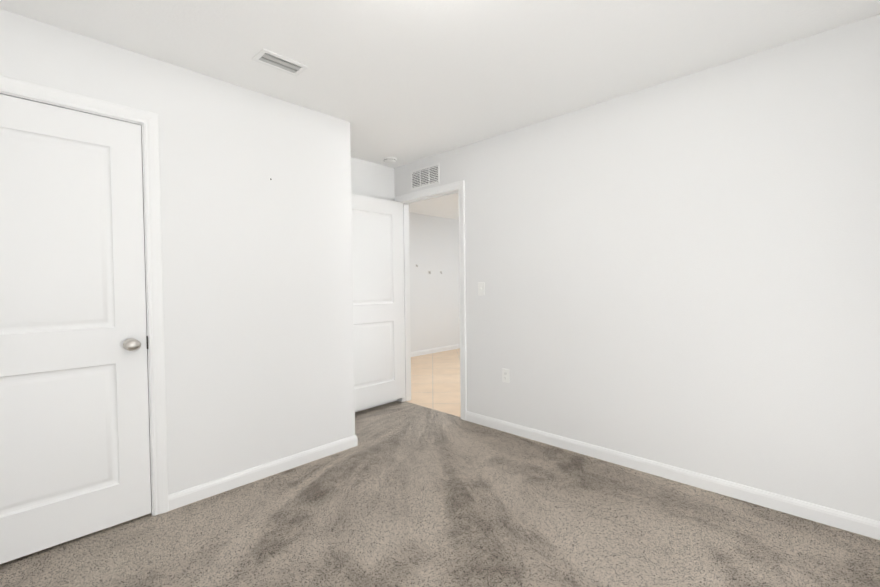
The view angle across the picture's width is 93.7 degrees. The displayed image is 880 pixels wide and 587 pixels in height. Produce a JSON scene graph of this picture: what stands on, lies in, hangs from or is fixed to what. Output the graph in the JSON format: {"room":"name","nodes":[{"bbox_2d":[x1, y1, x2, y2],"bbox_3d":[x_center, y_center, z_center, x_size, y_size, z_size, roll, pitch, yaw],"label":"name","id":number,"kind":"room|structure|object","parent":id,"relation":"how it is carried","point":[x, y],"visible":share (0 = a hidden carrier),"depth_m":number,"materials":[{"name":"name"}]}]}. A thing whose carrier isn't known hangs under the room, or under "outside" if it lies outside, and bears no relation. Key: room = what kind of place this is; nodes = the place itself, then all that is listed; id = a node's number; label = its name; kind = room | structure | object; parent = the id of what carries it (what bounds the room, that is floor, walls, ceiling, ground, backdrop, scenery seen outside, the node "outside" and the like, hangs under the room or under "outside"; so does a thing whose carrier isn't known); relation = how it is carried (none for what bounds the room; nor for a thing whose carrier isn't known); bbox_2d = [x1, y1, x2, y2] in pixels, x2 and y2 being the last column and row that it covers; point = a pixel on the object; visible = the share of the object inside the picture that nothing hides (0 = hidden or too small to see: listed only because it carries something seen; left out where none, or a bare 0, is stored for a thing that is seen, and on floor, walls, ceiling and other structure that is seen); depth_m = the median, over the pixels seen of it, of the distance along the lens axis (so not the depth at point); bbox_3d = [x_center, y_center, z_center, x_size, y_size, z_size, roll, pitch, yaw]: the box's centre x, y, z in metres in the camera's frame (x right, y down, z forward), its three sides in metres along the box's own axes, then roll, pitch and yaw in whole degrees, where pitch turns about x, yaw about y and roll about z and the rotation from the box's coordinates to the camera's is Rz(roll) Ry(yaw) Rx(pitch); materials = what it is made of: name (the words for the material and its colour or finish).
{"room":"empty bedroom","nodes":[
{"label":"empty bedroom","id":0,"kind":"room"},
{"bbox_2d":[0,9,354,494],"bbox_3d":[-1.581,-0.033,2.279,0.115,2.470,2.520,1,2,44],"label":"wall","id":1,"kind":"structure","parent":0,"point":[257,272],"depth_m":2.54,"materials":[{"name":"white paint"}]},
{"bbox_2d":[0,94,150,563],"bbox_3d":[-1.824,0.157,1.925,0.106,2.081,0.758,1,2,44],"label":"closet door","id":2,"kind":"structure","parent":1,"relation":"in","point":[74,439],"depth_m":1.99,"materials":[{"name":"white paint"}]},
{"bbox_2d":[0,75,168,515],"bbox_3d":[-1.875,0.152,1.974,0.118,2.120,0.804,1,2,44],"label":"door frame","id":3,"kind":"structure","parent":1,"relation":"attached to","point":[61,106],"depth_m":2.20,"materials":[{"name":"white wood"}]},
{"bbox_2d":[168,399,396,510],"bbox_3d":[-0.984,1.130,3.337,0.733,0.084,2.244,1,2,44],"label":"baseboard","id":4,"kind":"structure","parent":1,"relation":"attached to","point":[203,491],"depth_m":2.63,"materials":[{"name":"white wood"}]},
{"bbox_2d":[351,157,394,200],"bbox_3d":[-1.743,-0.051,3.149,0.115,2.470,3.550,1,2,44],"label":"wall","id":5,"kind":"structure","parent":0,"point":[371,179],"depth_m":4.16,"materials":[{"name":"white paint"}]},
{"bbox_2d":[406,348,460,416],"bbox_3d":[1.458,1.124,5.795,4.830,0.054,4.585,1,2,44],"label":"floor","id":6,"kind":"structure","parent":0,"point":[435,381],"depth_m":5.27,"materials":[{"name":"beige wood"}]},
{"bbox_2d":[409,212,459,351],"bbox_3d":[-0.225,-0.161,7.434,0.115,2.470,4.500,1,2,44],"label":"wall","id":7,"kind":"structure","parent":0,"point":[434,293],"depth_m":7.47,"materials":[{"name":"white paint"}]},
{"bbox_2d":[411,344,459,356],"bbox_3d":[-0.218,1.040,7.361,0.013,0.084,4.350,1,2,44],"label":"baseboard","id":8,"kind":"structure","parent":7,"relation":"attached to","point":[433,350],"depth_m":7.47,"materials":[{"name":"white wood"}]},
{"bbox_2d":[0,401,879,586],"bbox_3d":[-0.233,1.230,1.677,4.350,0.060,3.695,1,2,44],"label":"floor carpet","id":9,"kind":"object","parent":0,"point":[404,494],"visible":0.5,"depth_m":2.05,"materials":[{"name":"grey carpet"}]},
{"bbox_2d":[0,0,879,219],"bbox_3d":[0.652,-1.370,3.924,6.230,0.080,8.280,1,2,44],"label":"ceiling","id":10,"kind":"structure","parent":0,"point":[403,82],"depth_m":2.15,"materials":[{"name":"white paint"}]},
{"bbox_2d":[252,48,308,76],"bbox_3d":[-0.881,-1.311,2.283,0.144,0.081,0.260,1,2,44],"label":"ceiling vent","id":11,"kind":"object","parent":10,"relation":"in","point":[277,61],"visible":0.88,"depth_m":2.28,"materials":[{"name":"white metal"}]},
{"bbox_2d":[384,157,396,163],"bbox_3d":[-0.488,-1.300,4.039,0.128,0.038,0.128,1,2,44],"label":"smoke detector","id":12,"kind":"object","parent":10,"relation":"attached to","point":[390,160],"visible":1,"depth_m":4.00,"materials":[{"name":"white plastic"}]},
{"bbox_2d":[394,14,879,520],"bbox_3d":[0.377,-0.086,3.651,6.230,2.470,0.115,1,2,44],"label":"wall","id":13,"kind":"structure","parent":0,"point":[683,272],"depth_m":2.44,"materials":[{"name":"white paint"}]},
{"bbox_2d":[411,163,439,189],"bbox_3d":[-0.152,-1.141,4.041,0.405,0.195,0.008,1,2,44],"label":"air vent","id":14,"kind":"object","parent":13,"relation":"in","point":[426,176],"visible":1,"depth_m":4.03,"materials":[{"name":"white metal"}]},
{"bbox_2d":[395,180,466,420],"bbox_3d":[-0.072,0.067,4.089,0.956,2.169,0.150,1,2,44],"label":"door frame","id":15,"kind":"structure","parent":13,"relation":"attached to","point":[459,186],"depth_m":3.93,"materials":[{"name":"white wood"}]},
{"bbox_2d":[351,194,404,409],"bbox_3d":[-0.672,0.081,4.016,0.176,2.026,0.822,1,2,44],"label":"bedroom door","id":16,"kind":"structure","parent":15,"relation":"attached to","point":[377,270],"depth_m":4.05,"materials":[{"name":"white paint"}]},
{"bbox_2d":[478,282,484,294],"bbox_3d":[0.355,-0.041,3.581,0.070,0.114,0.018,1,2,44],"label":"light switch","id":17,"kind":"object","parent":13,"relation":"attached to","point":[481,288],"visible":1,"depth_m":3.58,"materials":[{"name":"white plastic"}]},
{"bbox_2d":[502,368,508,382],"bbox_3d":[0.547,0.683,3.428,0.070,0.114,0.007,1,2,44],"label":"outlet","id":18,"kind":"object","parent":13,"relation":"attached to","point":[505,375],"visible":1,"depth_m":3.43,"materials":[{"name":"white plastic"}]},
{"bbox_2d":[466,411,879,539],"bbox_3d":[1.362,1.118,2.652,3.117,0.084,0.013,1,2,44],"label":"baseboard","id":19,"kind":"structure","parent":13,"relation":"attached to","point":[860,525],"depth_m":2.44,"materials":[{"name":"white wood"}]}
]}

